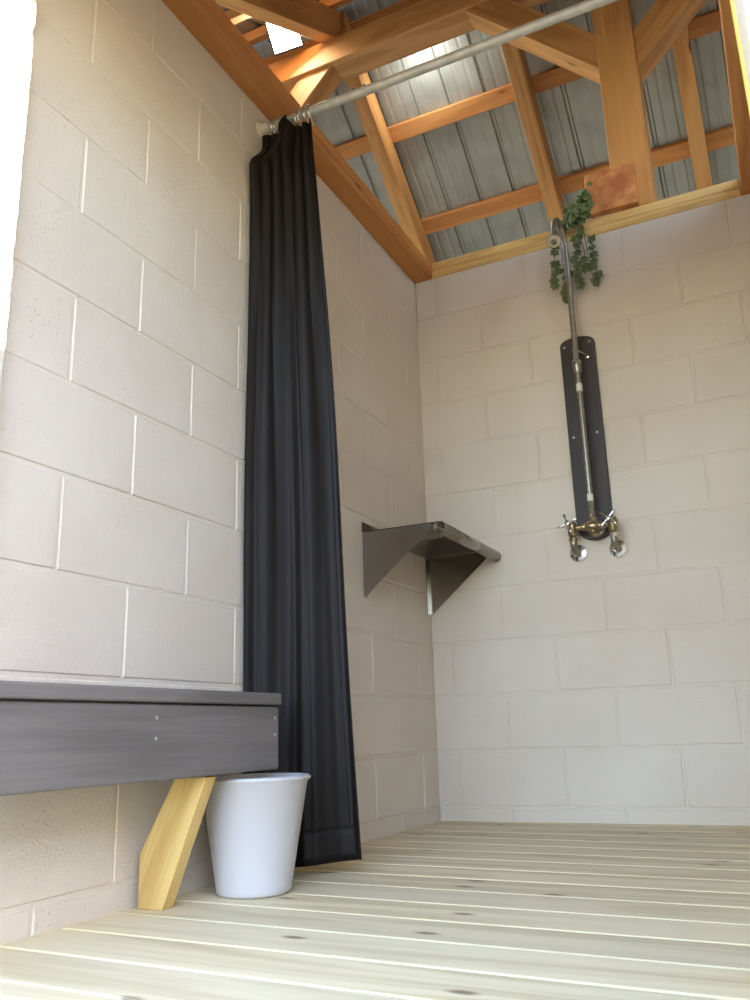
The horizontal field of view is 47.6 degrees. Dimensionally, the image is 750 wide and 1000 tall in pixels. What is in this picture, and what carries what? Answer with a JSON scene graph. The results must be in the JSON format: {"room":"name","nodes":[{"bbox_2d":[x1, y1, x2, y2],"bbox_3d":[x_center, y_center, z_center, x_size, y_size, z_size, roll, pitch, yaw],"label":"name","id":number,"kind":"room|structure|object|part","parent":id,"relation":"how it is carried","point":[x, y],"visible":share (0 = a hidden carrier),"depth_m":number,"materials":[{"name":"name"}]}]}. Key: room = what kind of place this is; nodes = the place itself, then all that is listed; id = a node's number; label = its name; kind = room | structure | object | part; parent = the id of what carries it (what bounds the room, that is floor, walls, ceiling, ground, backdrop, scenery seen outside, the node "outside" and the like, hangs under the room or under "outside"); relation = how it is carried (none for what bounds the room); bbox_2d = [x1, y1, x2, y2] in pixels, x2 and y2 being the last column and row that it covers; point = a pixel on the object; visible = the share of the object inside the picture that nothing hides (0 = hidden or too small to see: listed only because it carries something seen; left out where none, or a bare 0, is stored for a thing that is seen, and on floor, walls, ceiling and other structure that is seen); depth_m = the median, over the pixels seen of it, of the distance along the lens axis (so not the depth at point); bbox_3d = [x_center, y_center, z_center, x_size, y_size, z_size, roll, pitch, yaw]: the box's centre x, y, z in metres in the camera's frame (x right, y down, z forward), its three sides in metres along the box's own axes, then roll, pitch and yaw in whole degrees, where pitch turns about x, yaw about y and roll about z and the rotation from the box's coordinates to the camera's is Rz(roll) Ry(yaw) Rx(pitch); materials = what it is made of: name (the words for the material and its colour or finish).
{"room":"shower room","nodes":[
{"label":"shower room","id":0,"kind":"room"},
{"bbox_2d":[0,0,36,401],"bbox_3d":[-0.819,-0.286,1.648,0.228,2.417,0.062,-9,-17,25],"label":"wall","id":1,"kind":"structure","parent":0,"point":[19,57],"depth_m":1.71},
{"bbox_2d":[0,0,12,124],"bbox_3d":[-0.821,-0.309,1.565,0.160,2.417,0.090,-9,-17,25],"label":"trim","id":2,"kind":"structure","parent":1,"relation":"attached to","point":[5,5],"depth_m":1.73,"materials":[{"name":"white wood"}]},
{"bbox_2d":[0,0,440,944],"bbox_3d":[-0.301,-0.015,2.706,0.201,2.417,2.355,-9,-17,25],"label":"wall","id":3,"kind":"structure","parent":0,"point":[124,384],"depth_m":2.05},
{"bbox_2d":[162,0,431,283],"bbox_3d":[-0.303,-1.223,3.017,0.280,0.076,2.355,-9,-17,25],"label":"wooden beam","id":4,"kind":"structure","parent":3,"relation":"on","point":[205,20],"depth_m":2.75,"materials":[{"name":"brown wood"}]},
{"bbox_2d":[362,521,500,614],"bbox_3d":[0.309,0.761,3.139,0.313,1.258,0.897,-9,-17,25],"label":"wall shelf","id":5,"kind":"object","parent":3,"relation":"attached to","point":[451,555],"visible":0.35,"depth_m":3.09,"materials":[{"name":"silver metal"}]},
{"bbox_2d":[256,0,617,137],"bbox_3d":[0.272,-1.284,2.429,1.419,0.054,0.054,-9,-17,25],"label":"curtain rod","id":6,"kind":"object","parent":3,"relation":"attached to","point":[580,8],"visible":0.9,"depth_m":2.45,"materials":[{"name":"silver metal"}]},
{"bbox_2d":[272,117,278,132],"bbox_3d":[-0.304,-1.182,2.693,0.011,0.064,0.065,-13,-19,34],"label":"curtain ring","id":7,"kind":"object","parent":6,"relation":"hanging from","point":[273,118],"visible":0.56,"depth_m":2.67,"materials":[{"name":"silver metal"}]},
{"bbox_2d":[293,108,305,125],"bbox_3d":[-0.235,-1.193,2.661,0.006,0.064,0.065,-11,-18,32],"label":"curtain ring","id":8,"kind":"object","parent":6,"relation":"hanging from","point":[296,108],"visible":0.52,"depth_m":2.64,"materials":[{"name":"silver metal"}]},
{"bbox_2d":[242,115,361,866],"bbox_3d":[-0.210,-0.147,2.383,0.296,2.194,0.118,-3,-15,4],"label":"curtain","id":9,"kind":"object","parent":6,"relation":"hanging from","point":[295,646],"visible":0.94,"depth_m":2.31,"materials":[{"name":"fabric"}]},
{"bbox_2d":[297,107,308,125],"bbox_3d":[-0.223,-1.195,2.656,0.012,0.064,0.065,-11,-18,32],"label":"curtain ring","id":10,"kind":"object","parent":6,"relation":"hanging from","point":[299,107],"visible":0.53,"depth_m":2.63,"materials":[{"name":"silver metal"}]},
{"bbox_2d":[302,105,311,123],"bbox_3d":[-0.211,-1.197,2.650,0.009,0.064,0.065,-8,-16,21],"label":"curtain ring","id":11,"kind":"object","parent":6,"relation":"hanging from","point":[303,105],"visible":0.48,"depth_m":2.63,"materials":[{"name":"silver metal"}]},
{"bbox_2d":[307,104,315,125],"bbox_3d":[-0.198,-1.199,2.644,0.010,0.064,0.065,-6,-16,17],"label":"curtain ring","id":12,"kind":"object","parent":6,"relation":"hanging from","point":[314,123],"visible":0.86,"depth_m":2.63,"materials":[{"name":"silver metal"}]},
{"bbox_2d":[0,821,749,999],"bbox_3d":[0.367,0.884,1.899,1.504,0.060,2.424,-10,-17,26],"label":"floor","id":13,"kind":"structure","parent":0,"point":[439,910],"depth_m":1.48,"materials":[{"name":"beige wood"}]},
{"bbox_2d":[0,680,280,910],"bbox_3d":[-0.488,0.574,1.591,0.186,0.428,0.882,-9,-17,25],"label":"bench","id":14,"kind":"object","parent":13,"relation":"on","point":[54,736],"visible":1,"depth_m":1.59,"materials":[{"name":"grey paint"}]},
{"bbox_2d":[205,773,310,898],"bbox_3d":[-0.270,0.746,1.904,0.255,0.245,0.255,-9,-17,25],"label":"wastebasket","id":15,"kind":"object","parent":13,"relation":"on","point":[253,820],"visible":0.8,"depth_m":1.82,"materials":[{"name":"white plastic"}]},
{"bbox_2d":[217,0,740,261],"bbox_3d":[-0.190,-1.846,3.848,4.759,1.968,5.420,-9,-17,25],"label":"ceiling","id":16,"kind":"structure","parent":0,"point":[486,155],"depth_m":4.73,"materials":[{"name":"grey metal"}]},
{"bbox_2d":[224,9,250,24],"bbox_3d":[-0.140,-2.486,3.953,4.350,0.082,0.096,-9,-17,25],"label":"purlin","id":17,"kind":"object","parent":16,"relation":"attached to","point":[234,16],"visible":0.02,"depth_m":4.18,"materials":[{"name":"brown wood"}]},
{"bbox_2d":[264,22,303,55],"bbox_3d":[-0.470,-2.420,4.419,0.194,0.169,0.129,-5,-16,13],"label":"skylight","id":18,"kind":"object","parent":16,"relation":"in","point":[282,41],"visible":0.61,"depth_m":4.42,"materials":[{"name":"white"}]},
{"bbox_2d":[334,9,721,159],"bbox_3d":[0.306,-2.135,4.796,4.350,0.086,0.095,-9,-17,25],"label":"purlin","id":19,"kind":"object","parent":16,"relation":"attached to","point":[709,22],"visible":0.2,"depth_m":4.66,"materials":[{"name":"brown wood"}]},
{"bbox_2d":[400,125,734,234],"bbox_3d":[0.515,-1.704,5.101,4.350,0.086,0.095,-9,-17,25],"label":"purlin","id":20,"kind":"object","parent":16,"relation":"attached to","point":[723,137],"visible":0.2,"depth_m":4.89,"materials":[{"name":"brown wood"}]},
{"bbox_2d":[415,194,749,825],"bbox_3d":[0.898,0.111,3.307,1.420,2.417,0.201,-9,-17,25],"label":"wall","id":21,"kind":"structure","parent":0,"point":[603,687],"depth_m":3.22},
{"bbox_2d":[548,181,603,303],"bbox_3d":[0.815,-1.051,3.489,0.222,0.527,0.118,-9,-17,25],"label":"ivy garland","id":22,"kind":"object","parent":21,"relation":"hanging from","point":[578,213],"visible":0.91,"depth_m":3.46,"materials":[{"name":"green plant"}]},
{"bbox_3d":[0.819,-1.048,3.516,0.171,0.518,0.074,-6,-16,14],"label":"stem","id":23,"kind":"part","parent":22,"relation":"part of","materials":[{"name":"green plant"}]},
{"bbox_2d":[560,336,612,539],"bbox_3d":[0.822,-0.252,3.309,0.136,0.833,0.023,-9,-17,25],"label":"board","id":24,"kind":"object","parent":21,"relation":"attached to","point":[594,425],"visible":0.84,"depth_m":3.30,"materials":[{"name":"black wood"}]},
{"bbox_2d":[547,217,627,561],"bbox_3d":[0.756,-0.464,3.253,0.228,1.366,0.275,-9,-17,25],"label":"shower","id":25,"kind":"object","parent":24,"relation":"attached to","point":[595,528],"visible":1,"depth_m":3.22,"materials":[{"name":"metal"}]},
{"bbox_3d":[0.743,-0.844,3.341,0.024,0.586,0.163,-10,-17,29],"label":"arm","id":26,"kind":"part","parent":25,"relation":"part of","materials":[{"name":"metal"}]},
{"bbox_3d":[0.713,0.086,3.156,0.076,0.075,0.021,-13,-19,36],"label":"cross handle","id":27,"kind":"part","parent":25,"relation":"part of","materials":[{"name":"silver metal"}]},
{"bbox_3d":[0.847,0.065,3.095,0.063,0.062,0.020,-11,-18,31],"label":"cross handle","id":28,"kind":"part","parent":25,"relation":"part of","materials":[{"name":"silver metal"}]},
{"bbox_2d":[431,179,741,278],"bbox_3d":[0.874,-1.093,3.628,1.284,0.076,0.200,-9,-17,25],"label":"wooden beam","id":29,"kind":"structure","parent":21,"relation":"on","point":[730,189],"depth_m":3.49,"materials":[{"name":"yellow wood"}]},
{"bbox_2d":[584,161,638,218],"bbox_3d":[0.969,-1.271,3.489,0.200,0.187,0.034,-9,-17,25],"label":"block","id":30,"kind":"object","parent":29,"relation":"on","point":[614,189],"visible":0.86,"depth_m":3.47,"materials":[{"name":"orange wood"}]},
{"bbox_2d":[591,0,657,211],"bbox_3d":[1.069,-1.798,3.686,0.157,1.299,0.152,-9,-17,25],"label":"post","id":31,"kind":"object","parent":29,"relation":"on","point":[627,133],"visible":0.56,"depth_m":3.59,"materials":[{"name":"brown wood"}]},
{"bbox_2d":[466,0,599,83],"bbox_3d":[0.727,-2.095,3.931,0.578,0.578,0.120,-9,-17,25],"label":"knee brace","id":32,"kind":"object","parent":31,"relation":"attached to","point":[572,48],"visible":0.71,"depth_m":3.87,"materials":[{"name":"brown wood"}]},
{"bbox_2d":[633,0,706,82],"bbox_3d":[1.413,-2.176,3.607,0.632,0.633,0.120,-9,-17,25],"label":"knee brace","id":33,"kind":"object","parent":31,"relation":"attached to","point":[665,21],"visible":1,"depth_m":3.62,"materials":[{"name":"brown wood"}]},
{"bbox_2d":[734,0,749,89],"bbox_3d":[0.558,-0.524,0.933,0.275,2.417,0.204,-9,-17,25],"label":"wall","id":34,"kind":"structure","parent":0,"point":[742,7],"depth_m":0.96,"materials":[{"name":"white"}]},
{"bbox_2d":[730,0,749,115],"bbox_3d":[0.508,-0.492,1.044,0.090,2.417,0.039,-9,-17,25],"label":"trim","id":35,"kind":"structure","parent":34,"relation":"attached to","point":[737,33],"depth_m":1.07,"materials":[{"name":"brown wood"}]},
{"bbox_3d":[1.153,-0.243,2.032,0.201,2.417,2.355,-9,-17,25],"label":"wall","id":36,"kind":"structure","parent":0,"visible":0},
{"bbox_2d":[718,0,749,195],"bbox_3d":[1.093,-1.442,2.370,0.252,0.076,2.355,-9,-17,25],"label":"trim","id":37,"kind":"structure","parent":36,"relation":"on","point":[739,106],"depth_m":2.75,"materials":[{"name":"brown wood"}]},
{"bbox_3d":[1.592,1.515,3.631,52.000,0.158,52.000,-9,-17,25],"label":"ground","id":38,"kind":"structure","parent":0,"visible":0},
{"bbox_3d":[-0.777,-0.300,4.228,0.152,3.794,0.152,-9,-17,25],"label":"post","id":39,"kind":"object","parent":38,"relation":"on","visible":0},
{"bbox_2d":[290,65,341,119],"bbox_3d":[-0.471,-1.880,4.480,0.632,0.633,0.120,-9,-17,25],"label":"knee brace","id":40,"kind":"object","parent":39,"relation":"attached to","point":[316,87],"visible":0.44,"depth_m":4.43,"materials":[{"name":"brown wood"}]},
{"bbox_2d":[268,0,549,91],"bbox_3d":[0.058,-2.341,4.331,4.350,0.145,0.152,-9,-17,25],"label":"ridge beam","id":41,"kind":"structure","parent":39,"relation":"on","point":[425,24],"depth_m":4.28,"materials":[{"name":"brown wood"}]},
{"bbox_2d":[214,0,340,42],"bbox_3d":[-0.864,-1.942,2.915,0.080,2.049,3.095,-9,-17,25],"label":"rafter","id":42,"kind":"object","parent":41,"relation":"attached to","point":[315,20],"visible":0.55,"depth_m":4.04,"materials":[{"name":"brown wood"}]},
{"bbox_2d":[242,0,355,45],"bbox_3d":[0.003,-2.613,4.305,4.350,0.082,0.096,-9,-17,25],"label":"purlin","id":43,"kind":"object","parent":42,"relation":"on","point":[259,34],"visible":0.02,"depth_m":4.54,"materials":[{"name":"brown wood"}]},
{"bbox_2d":[339,9,435,263],"bbox_3d":[0.315,-1.486,5.257,0.080,1.796,2.219,-9,-17,25],"label":"rafter","id":44,"kind":"object","parent":41,"relation":"attached to","point":[370,114],"visible":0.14,"depth_m":4.85,"materials":[{"name":"brown wood"}]},
{"bbox_2d":[263,0,422,64],"bbox_3d":[0.098,-2.564,4.492,4.350,0.086,0.095,-9,-17,25],"label":"purlin","id":45,"kind":"object","parent":44,"relation":"on","point":[402,4],"visible":0.08,"depth_m":4.53,"materials":[{"name":"brown wood"}]},
{"bbox_2d":[501,43,567,225],"bbox_3d":[1.070,-1.604,4.907,0.080,1.796,2.219,-9,-17,25],"label":"rafter","id":46,"kind":"object","parent":41,"relation":"attached to","point":[515,58],"visible":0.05,"depth_m":4.54,"materials":[{"name":"brown wood"}]},
{"bbox_2d":[672,26,712,189],"bbox_3d":[1.774,-1.715,4.581,0.080,1.796,2.219,-9,-17,25],"label":"rafter","id":47,"kind":"object","parent":41,"relation":"attached to","point":[682,52],"visible":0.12,"depth_m":4.28,"materials":[{"name":"brown wood"}]}
]}

